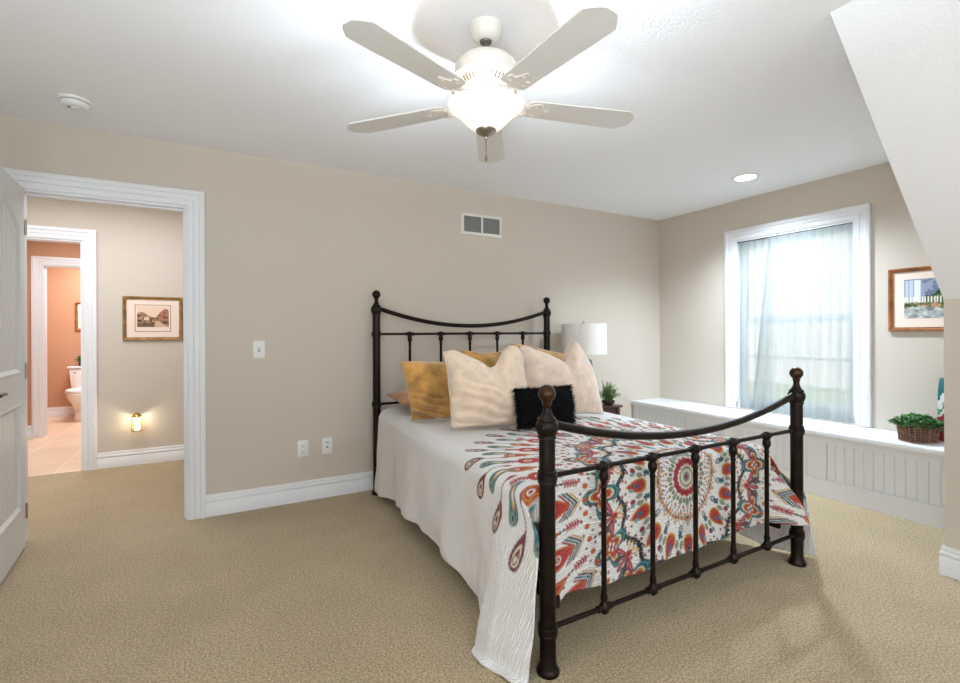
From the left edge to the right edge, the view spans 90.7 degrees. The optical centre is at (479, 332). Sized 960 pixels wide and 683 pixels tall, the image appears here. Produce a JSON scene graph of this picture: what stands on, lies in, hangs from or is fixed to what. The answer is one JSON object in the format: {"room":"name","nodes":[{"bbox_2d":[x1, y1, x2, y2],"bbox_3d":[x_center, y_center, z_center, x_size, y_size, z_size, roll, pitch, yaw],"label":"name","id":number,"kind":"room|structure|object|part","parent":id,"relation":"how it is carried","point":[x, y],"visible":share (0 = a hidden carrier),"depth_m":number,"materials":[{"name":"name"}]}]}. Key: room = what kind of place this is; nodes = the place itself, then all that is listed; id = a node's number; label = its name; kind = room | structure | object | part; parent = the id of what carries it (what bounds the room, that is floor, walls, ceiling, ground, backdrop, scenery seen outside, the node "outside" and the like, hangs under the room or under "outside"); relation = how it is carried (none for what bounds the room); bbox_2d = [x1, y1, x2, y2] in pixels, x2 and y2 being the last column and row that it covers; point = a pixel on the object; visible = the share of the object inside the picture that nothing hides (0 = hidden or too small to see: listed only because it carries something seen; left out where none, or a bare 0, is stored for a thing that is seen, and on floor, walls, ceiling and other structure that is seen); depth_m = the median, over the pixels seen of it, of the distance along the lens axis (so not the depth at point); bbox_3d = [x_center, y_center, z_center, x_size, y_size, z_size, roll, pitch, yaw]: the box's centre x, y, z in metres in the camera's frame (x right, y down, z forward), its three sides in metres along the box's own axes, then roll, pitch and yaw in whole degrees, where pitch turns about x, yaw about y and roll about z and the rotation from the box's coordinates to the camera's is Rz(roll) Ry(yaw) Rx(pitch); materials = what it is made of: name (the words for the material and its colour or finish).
{"room":"bedroom","nodes":[
{"label":"bedroom","id":0,"kind":"room"},
{"bbox_2d":[27,241,79,425],"bbox_3d":[-3.974,0.007,5.318,3.000,2.459,2.035,0,0,-29],"label":"wall","id":1,"kind":"structure","parent":0,"point":[34,248],"depth_m":5.62,"materials":[{"name":"brown paint"}]},
{"bbox_2d":[28,425,30,437],"bbox_3d":[-4.864,1.168,4.765,0.050,0.143,1.935,0,0,-29],"label":"baseboard","id":2,"kind":"structure","parent":1,"relation":"attached to","point":[29,426],"depth_m":5.60,"materials":[{"name":"white paint"}]},
{"bbox_2d":[31,256,79,437],"bbox_3d":[-4.884,0.165,5.904,1.025,2.150,0.127,0,0,-29],"label":"door frame","id":3,"kind":"structure","parent":1,"relation":"attached to","point":[39,264],"depth_m":5.65,"materials":[{"name":"white paint"}]},
{"bbox_2d":[47,267,80,407],"bbox_3d":[-5.143,0.012,6.808,2.400,2.459,1.705,0,0,-29],"label":"wall","id":4,"kind":"structure","parent":0,"point":[63,284],"depth_m":7.05,"materials":[{"name":"brown paint"}]},
{"bbox_2d":[47,406,74,416],"bbox_3d":[-5.489,1.171,7.442,2.200,0.143,0.017,0,0,-29],"label":"baseboard","id":5,"kind":"structure","parent":4,"relation":"attached to","point":[68,410],"depth_m":7.04,"materials":[{"name":"white paint"}]},
{"bbox_2d":[75,302,80,329],"bbox_3d":[-5.843,-0.246,7.245,0.524,0.424,0.024,0,0,-29],"label":"framed picture","id":6,"kind":"object","parent":4,"relation":"attached to","point":[77,304],"visible":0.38,"depth_m":7.13,"materials":[{"name":"brown wood"}]},
{"bbox_2d":[27,196,183,452],"bbox_3d":[-3.190,0.004,4.521,4.000,2.459,0.120,0,0,-29],"label":"wall","id":7,"kind":"structure","parent":0,"point":[140,250],"depth_m":4.42,"materials":[{"name":"beige paint"}]},
{"bbox_2d":[27,225,97,470],"bbox_3d":[-3.931,0.157,4.094,1.008,2.158,0.147,0,0,-29],"label":"door frame","id":8,"kind":"structure","parent":7,"relation":"attached to","point":[87,239],"depth_m":4.25,"materials":[{"name":"white paint"}]},
{"bbox_2d":[131,413,141,431],"bbox_3d":[-3.183,0.827,4.402,0.080,0.172,0.090,0,0,-29],"label":"night light","id":9,"kind":"object","parent":7,"relation":"attached to","point":[137,426],"visible":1,"depth_m":4.39,"materials":[{"name":"gold metal"}]},
{"bbox_3d":[-3.181,0.848,4.398,0.034,0.106,0.034,0,0,-29],"label":"bulb","id":10,"kind":"part","parent":9,"relation":"part of","materials":[{"name":"beige glass"}]},
{"bbox_2d":[97,444,183,468],"bbox_3d":[-2.431,1.159,4.860,2.352,0.143,0.017,0,0,-29],"label":"baseboard","id":11,"kind":"structure","parent":7,"relation":"attached to","point":[175,452],"depth_m":4.44,"materials":[{"name":"white paint"}]},
{"bbox_2d":[122,296,182,340],"bbox_3d":[-3.094,-0.133,4.492,0.469,0.411,0.024,0,0,-29],"label":"framed picture","id":12,"kind":"object","parent":7,"relation":"attached to","point":[143,318],"visible":1,"depth_m":4.49,"materials":[{"name":"brown wood"}]},
{"bbox_2d":[137,306,168,326],"bbox_3d":[-3.098,-0.150,4.496,0.248,0.195,0.001,0,0,-29],"label":"artwork","id":13,"kind":"object","parent":12,"relation":"attached to","point":[147,316],"depth_m":4.49},
{"bbox_2d":[0,115,659,494],"bbox_3d":[-0.494,-0.007,3.970,5.942,2.459,0.120,0,0,-29],"label":"wall","id":14,"kind":"structure","parent":0,"point":[296,254],"depth_m":3.60,"materials":[{"name":"beige paint"}]},
{"bbox_2d":[0,166,27,583],"bbox_3d":[-2.365,0.201,2.383,0.099,2.034,0.822,0,0,-34],"label":"door","id":15,"kind":"structure","parent":14,"relation":"in","point":[13,225],"depth_m":2.49,"materials":[{"name":"white paint"}]},
{"bbox_3d":[-2.184,0.284,2.143,0.064,0.052,0.143,0,0,-34],"label":"handle","id":16,"kind":"part","parent":15,"relation":"part of","materials":[{"name":"silver metal"}]},
{"bbox_2d":[2,167,205,540],"bbox_3d":[-2.305,0.149,2.951,1.035,2.160,0.147,0,0,-29],"label":"door frame","id":17,"kind":"structure","parent":14,"relation":"attached to","point":[191,203],"depth_m":3.11,"materials":[{"name":"white paint"}]},
{"bbox_2d":[253,341,264,357],"bbox_3d":[-1.542,0.118,3.311,0.074,0.120,0.016,0,0,-29],"label":"light switch","id":18,"kind":"object","parent":14,"relation":"attached to","point":[258,346],"visible":1,"depth_m":3.31,"materials":[{"name":"white plastic"}]},
{"bbox_2d":[206,471,372,517],"bbox_3d":[-0.099,1.149,4.108,3.940,0.143,0.017,0,0,-29],"label":"baseboard","id":19,"kind":"structure","parent":14,"relation":"attached to","point":[218,504],"depth_m":3.39,"materials":[{"name":"white paint"}]},
{"bbox_2d":[298,440,307,456],"bbox_3d":[-1.289,0.845,3.454,0.074,0.120,0.009,0,0,-29],"label":"wall outlet","id":20,"kind":"object","parent":14,"relation":"attached to","point":[302,445],"visible":1,"depth_m":3.45,"materials":[{"name":"white plastic"}]},
{"bbox_2d":[322,437,331,453],"bbox_3d":[-1.137,0.843,3.534,0.074,0.120,0.016,0,0,-29],"label":"cable jack","id":21,"kind":"object","parent":14,"relation":"attached to","point":[326,442],"visible":1,"depth_m":3.53,"materials":[{"name":"white plastic"}]},
{"bbox_2d":[461,212,501,238],"bbox_3d":[0.018,-0.944,4.178,0.414,0.192,0.016,0,0,-29],"label":"air vent","id":22,"kind":"object","parent":14,"relation":"in","point":[473,224],"visible":1,"depth_m":4.17,"materials":[{"name":"grey metal"}]},
{"bbox_2d":[0,0,888,220],"bbox_3d":[0.947,-1.293,1.357,5.942,0.100,6.092,0,0,-29],"label":"ceiling","id":23,"kind":"structure","parent":0,"point":[715,92],"depth_m":2.41,"materials":[{"name":"white paint"}]},
{"bbox_2d":[57,93,92,111],"bbox_3d":[-2.145,-1.208,2.513,0.144,0.044,0.144,0,0,-29],"label":"smoke detector","id":24,"kind":"object","parent":23,"relation":"attached to","point":[72,102],"visible":1,"depth_m":2.48,"materials":[{"name":"white plastic"}]},
{"bbox_2d":[342,5,633,162],"bbox_3d":[0.056,-0.966,1.890,1.270,0.547,1.232,0,0,-29],"label":"ceiling fan","id":25,"kind":"object","parent":23,"relation":"hanging from","point":[484,82],"visible":1,"depth_m":1.81,"materials":[{"name":"white wood"}]},
{"bbox_3d":[-0.365,-0.926,2.078,0.487,0.006,0.140,0,5,22],"label":"blade","id":26,"kind":"part","parent":25,"relation":"part of","materials":[{"name":"white wood"}]},
{"bbox_3d":[-0.242,-0.927,1.602,0.140,0.006,0.487,6,4,39],"label":"blade","id":27,"kind":"part","parent":25,"relation":"part of","materials":[{"name":"white wood"}]},
{"bbox_3d":[0.025,-0.875,1.925,0.309,0.110,0.309,0,0,-29],"label":"lamp shade","id":28,"kind":"part","parent":25,"relation":"part of","materials":[{"name":"beige glass"}]},
{"bbox_3d":[0.050,-0.928,2.342,0.140,0.006,0.487,-5,0,4],"label":"blade","id":29,"kind":"part","parent":25,"relation":"part of","materials":[{"name":"white"}]},
{"bbox_3d":[0.249,-0.929,1.571,0.140,0.006,0.487,6,-3,-32],"label":"blade","id":30,"kind":"part","parent":25,"relation":"part of","materials":[{"name":"white wood"}]},
{"bbox_3d":[0.429,-0.930,2.029,0.487,0.006,0.140,0,-5,-14],"label":"blade","id":31,"kind":"part","parent":25,"relation":"part of","materials":[{"name":"white wood"}]},
{"bbox_2d":[731,173,759,181],"bbox_3d":[2.135,-1.244,3.814,0.200,0.007,0.200,0,0,-29],"label":"recessed light","id":32,"kind":"object","parent":23,"relation":"in","point":[750,176],"visible":1,"depth_m":3.80,"materials":[{"name":"white glass"}]},
{"bbox_2d":[0,416,959,682],"bbox_3d":[-0.784,1.263,3.553,6.862,0.080,11.620,0,0,-29],"label":"floor","id":33,"kind":"structure","parent":0,"point":[110,582],"depth_m":2.14,"materials":[{"name":"beige carpet"}]},
{"bbox_2d":[65,365,80,420],"bbox_3d":[-5.740,0.869,6.882,0.456,0.750,0.737,0,0,-29],"label":"toilet","id":34,"kind":"object","parent":33,"relation":"on","point":[73,395],"visible":0.47,"depth_m":6.72,"materials":[{"name":"white ceramic"}]},
{"bbox_3d":[-5.715,0.811,6.836,0.384,0.024,0.600,0,0,-29],"label":"lid","id":35,"kind":"part","parent":34,"relation":"part of","materials":[{"name":"white plastic"}]},
{"bbox_3d":[-5.712,1.046,6.833,0.376,0.395,0.625,0,0,-29],"label":"bowl","id":36,"kind":"part","parent":34,"relation":"part of","materials":[{"name":"white ceramic"}]},
{"bbox_3d":[-5.867,0.512,7.108,0.456,0.035,0.222,0,0,-29],"label":"tank lid","id":37,"kind":"part","parent":34,"relation":"part of","materials":[{"name":"white ceramic"}]},
{"bbox_3d":[-5.868,0.687,7.111,0.430,0.315,0.200,0,0,-29],"label":"tank","id":38,"kind":"part","parent":34,"relation":"part of","materials":[{"name":"white ceramic"}]},
{"bbox_2d":[75,356,80,365],"bbox_3d":[-5.936,0.410,7.077,0.207,0.168,0.214,0,0,-29],"label":"potted plant","id":39,"kind":"object","parent":34,"relation":"on","point":[79,357],"visible":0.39,"depth_m":7.04,"materials":[{"name":"green plant"}]},
{"bbox_2d":[371,290,806,679],"bbox_3d":[0.430,0.446,3.041,1.709,1.545,2.239,0,0,-29],"label":"frame","id":40,"kind":"object","parent":33,"relation":"on","point":[547,425],"visible":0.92,"depth_m":2.01,"materials":[{"name":"brown metal"}]},
{"bbox_3d":[-0.784,0.485,3.600,0.084,1.476,0.084,0,0,-29],"label":"post","id":41,"kind":"part","parent":40,"relation":"part of","materials":[{"name":"brown metal"}]},
{"bbox_3d":[-0.082,0.540,3.989,1.603,0.019,0.019,0,0,-29],"label":"rail","id":42,"kind":"part","parent":40,"relation":"part of","materials":[{"name":"brown metal"}]},
{"bbox_3d":[-0.085,0.008,3.989,1.603,0.019,0.019,0,0,-29],"label":"cross rail","id":43,"kind":"part","parent":40,"relation":"part of","materials":[{"name":"brown metal"}]},
{"bbox_3d":[-0.085,-0.119,3.989,1.555,0.158,0.033,0,0,-29],"label":"arched rail","id":44,"kind":"part","parent":40,"relation":"part of","materials":[{"name":"brown metal"}]},
{"bbox_2d":[533,522,538,569],"bbox_3d":[0.388,0.803,3.037,1.385,0.339,1.940,0,0,-29],"label":"mattress","id":45,"kind":"object","parent":40,"relation":"on","point":[535,524],"visible":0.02,"depth_m":1.89,"materials":[{"name":"white fabric"}]},
{"bbox_2d":[374,405,815,682],"bbox_3d":[0.443,0.881,2.970,1.974,0.673,2.142,0,0,-29],"label":"quilt","id":46,"kind":"object","parent":45,"relation":"on","point":[473,491],"visible":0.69,"depth_m":2.13,"materials":[{"name":"fabric"}]},
{"bbox_2d":[387,390,409,405],"bbox_3d":[-0.338,0.474,3.504,0.620,0.132,0.400,0,0,-29],"label":"pillow","id":47,"kind":"object","parent":46,"relation":"on","point":[401,397],"visible":0.17,"depth_m":3.36,"materials":[{"name":"orange fabric"}]},
{"bbox_2d":[399,361,450,420],"bbox_3d":[-0.279,0.363,3.008,0.458,0.368,0.209,0,0,-9],"label":"cushion","id":48,"kind":"object","parent":46,"relation":"on","point":[426,382],"visible":0.68,"depth_m":2.94,"materials":[{"name":"yellow fabric"}]},
{"bbox_2d":[461,350,501,366],"bbox_3d":[0.087,0.334,3.457,0.446,0.418,0.194,0,0,-21],"label":"cushion","id":49,"kind":"object","parent":46,"relation":"on","point":[490,359],"visible":0.16,"depth_m":3.43,"materials":[{"name":"yellow fabric"}]},
{"bbox_2d":[442,345,526,428],"bbox_3d":[0.042,0.308,2.756,0.494,0.466,0.283,0,0,-23],"label":"cushion","id":50,"kind":"object","parent":46,"relation":"on","point":[480,394],"visible":0.94,"depth_m":2.67,"materials":[{"name":"beige fabric"}]},
{"bbox_2d":[510,343,563,360],"bbox_3d":[0.474,0.307,3.368,0.502,0.470,0.187,0,0,-19],"label":"cushion","id":51,"kind":"object","parent":46,"relation":"on","point":[554,354],"visible":0.04,"depth_m":3.38,"materials":[{"name":"yellow fabric"}]},
{"bbox_2d":[512,384,576,431],"bbox_3d":[0.377,0.426,2.716,0.445,0.282,0.153,0,0,-24],"label":"cushion","id":52,"kind":"object","parent":46,"relation":"on","point":[529,407],"visible":0.77,"depth_m":2.67,"materials":[{"name":"black fabric"}]},
{"bbox_2d":[518,340,603,414],"bbox_3d":[0.533,0.296,3.094,0.563,0.493,0.262,0,0,-17],"label":"cushion","id":53,"kind":"object","parent":46,"relation":"on","point":[575,369],"visible":0.74,"depth_m":3.02,"materials":[{"name":"beige fabric"}]},
{"bbox_3d":[0.619,0.479,4.377,0.084,1.476,0.084,0,0,-29],"label":"post","id":54,"kind":"part","parent":40,"relation":"part of","materials":[{"name":"brown metal"}]},
{"bbox_3d":[-0.225,0.998,2.677,0.024,0.045,2.115,0,0,-29],"label":"rail","id":55,"kind":"part","parent":40,"relation":"part of","materials":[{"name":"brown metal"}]},
{"bbox_3d":[0.242,0.740,1.704,0.084,0.959,0.084,0,0,-29],"label":"post","id":56,"kind":"part","parent":40,"relation":"part of","materials":[{"name":"brown metal"}]},
{"bbox_3d":[0.954,1.061,2.098,1.625,0.019,0.019,0,0,-29],"label":"rail","id":57,"kind":"part","parent":40,"relation":"part of","materials":[{"name":"brown metal"}]},
{"bbox_3d":[0.952,0.514,2.098,1.625,0.019,0.019,0,0,-29],"label":"cross rail","id":58,"kind":"part","parent":40,"relation":"part of","materials":[{"name":"brown metal"}]},
{"bbox_3d":[0.952,0.385,2.098,1.575,0.142,0.033,0,0,-29],"label":"arched rail","id":59,"kind":"part","parent":40,"relation":"part of","materials":[{"name":"brown metal"}]},
{"bbox_3d":[1.038,0.993,3.376,0.024,0.045,2.115,0,0,-29],"label":"rail","id":60,"kind":"part","parent":40,"relation":"part of","materials":[{"name":"brown metal"}]},
{"bbox_3d":[1.664,0.734,2.492,0.084,0.959,0.084,0,0,-29],"label":"post","id":61,"kind":"part","parent":40,"relation":"part of","materials":[{"name":"brown metal"}]},
{"bbox_2d":[601,401,622,414],"bbox_3d":[0.977,0.936,4.394,0.460,0.560,0.485,0,0,-29],"label":"nightstand","id":62,"kind":"object","parent":33,"relation":"on","point":[615,408],"visible":0.09,"depth_m":4.26,"materials":[{"name":"brown wood"}]},
{"bbox_2d":[561,321,606,366],"bbox_3d":[0.958,0.276,4.371,0.410,0.761,0.410,0,0,-29],"label":"table lamp","id":63,"kind":"object","parent":62,"relation":"on","point":[592,337],"visible":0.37,"depth_m":4.19,"materials":[{"name":"white fabric"}]},
{"bbox_3d":[0.957,0.058,4.371,0.410,0.277,0.410,0,0,-29],"label":"lamp shade","id":64,"kind":"part","parent":63,"relation":"part of","materials":[{"name":"white fabric"}]},
{"bbox_3d":[1.010,0.743,4.333,0.346,0.115,0.294,0,0,-29],"label":"drawer","id":65,"kind":"part","parent":62,"relation":"part of","materials":[{"name":"brown wood"}]},
{"bbox_2d":[599,380,620,404],"bbox_3d":[1.183,0.542,4.324,0.206,0.226,0.257,0,0,-15],"label":"potted plant","id":66,"kind":"object","parent":62,"relation":"on","point":[609,394],"visible":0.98,"depth_m":4.31,"materials":[{"name":"green plant"}]},
{"bbox_3d":[1.174,0.636,4.335,0.116,0.038,0.116,0,0,-29],"label":"pot","id":67,"kind":"part","parent":66,"relation":"part of","materials":[{"name":"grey ceramic"}]},
{"bbox_2d":[631,398,944,529],"bbox_3d":[2.462,0.965,3.993,0.455,0.489,2.700,0,0,-29],"label":"window bench","id":68,"kind":"object","parent":33,"relation":"on","point":[872,469],"visible":0.59,"depth_m":3.36,"materials":[{"name":"white paint"}]},
{"bbox_3d":[2.097,0.945,4.280,0.006,0.264,1.678,0,0,-29],"label":"beadboard panel","id":69,"kind":"part","parent":68,"relation":"part of","materials":[{"name":"white paint"}]},
{"bbox_3d":[2.242,0.742,4.387,0.455,0.040,1.798,0,0,-29],"label":"lid","id":70,"kind":"part","parent":68,"relation":"part of","materials":[{"name":"white paint"}]},
{"bbox_3d":[2.897,0.739,3.204,0.455,0.040,0.898,0,0,-29],"label":"lid","id":71,"kind":"part","parent":68,"relation":"part of","materials":[{"name":"white paint"}]},
{"bbox_3d":[2.736,0.943,3.126,0.006,0.264,0.792,0,0,-29],"label":"beadboard panel","id":72,"kind":"part","parent":68,"relation":"part of","materials":[{"name":"white paint"}]},
{"bbox_2d":[888,412,943,442],"bbox_3d":[2.903,0.624,3.145,0.307,0.190,0.245,0,0,3],"label":"basket planter","id":73,"kind":"object","parent":68,"relation":"on","point":[913,427],"visible":0.99,"depth_m":3.09,"materials":[{"name":"brown wicker"}]},
{"bbox_2d":[937,375,943,440],"bbox_3d":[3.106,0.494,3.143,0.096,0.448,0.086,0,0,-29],"label":"patterned throw pillow","id":74,"kind":"object","parent":68,"relation":"on","point":[940,407],"visible":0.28,"depth_m":3.15,"materials":[{"name":"teal fabric"}]},
{"bbox_2d":[659,162,943,431],"bbox_3d":[2.742,-0.021,4.093,0.140,2.459,2.800,0,0,-29],"label":"wall","id":75,"kind":"structure","parent":0,"point":[908,366],"depth_m":4.07,"materials":[{"name":"beige paint"}]},
{"bbox_2d":[724,203,871,426],"bbox_3d":[2.716,-0.130,4.112,0.167,1.688,1.169,0,0,-29],"label":"window","id":76,"kind":"structure","parent":75,"relation":"in","point":[860,215],"depth_m":3.72,"materials":[{"name":"white paint"}]},
{"bbox_2d":[737,222,852,243],"bbox_3d":[2.674,-0.855,4.091,0.022,0.021,0.946,0,0,-29],"label":"curtain rod","id":77,"kind":"object","parent":76,"relation":"attached to","point":[851,222],"visible":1,"depth_m":4.08,"materials":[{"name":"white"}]},
{"bbox_2d":[739,238,767,408],"bbox_3d":[2.538,-0.068,4.360,0.016,1.562,0.319,0,0,-29],"label":"sheer curtain","id":78,"kind":"object","parent":77,"relation":"hanging from","point":[752,254],"visible":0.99,"depth_m":4.40,"materials":[{"name":"white fabric"}]},
{"bbox_2d":[752,223,852,423],"bbox_3d":[2.701,-0.069,4.031,0.018,1.562,0.795,0,0,-29],"label":"sheer curtain","id":79,"kind":"object","parent":77,"relation":"hanging from","point":[806,324],"visible":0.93,"depth_m":3.95,"materials":[{"name":"white fabric"}]},
{"bbox_2d":[888,266,943,330],"bbox_3d":[3.127,-0.235,3.227,0.024,0.450,0.564,0,0,-29],"label":"framed picture","id":80,"kind":"object","parent":75,"relation":"attached to","point":[915,298],"visible":0.66,"depth_m":3.35,"materials":[{"name":"brown wood"}]},
{"bbox_2d":[904,278,943,318],"bbox_3d":[3.132,-0.239,3.230,0.001,0.276,0.385,0,0,-29],"label":"artwork","id":81,"kind":"object","parent":80,"relation":"attached to","point":[923,298],"depth_m":3.31},
{"bbox_2d":[830,0,959,298],"bbox_3d":[2.681,-0.759,0.716,1.210,1.181,3.252,0,0,-29],"label":"ceiling","id":82,"kind":"structure","parent":0,"point":[903,56],"depth_m":1.89,"materials":[{"name":"white paint"}]},
{"bbox_2d":[944,298,959,549],"bbox_3d":[3.139,0.518,1.024,0.120,1.378,3.152,0,0,-29],"label":"wall","id":83,"kind":"structure","parent":0,"point":[951,306],"depth_m":2.35,"materials":[{"name":"beige paint"}]},
{"bbox_2d":[939,544,959,580],"bbox_3d":[3.387,1.135,1.170,0.726,0.143,3.169,0,0,-29],"label":"baseboard","id":84,"kind":"structure","parent":83,"relation":"attached to","point":[949,560],"depth_m":2.35,"materials":[{"name":"white paint"}]}
]}

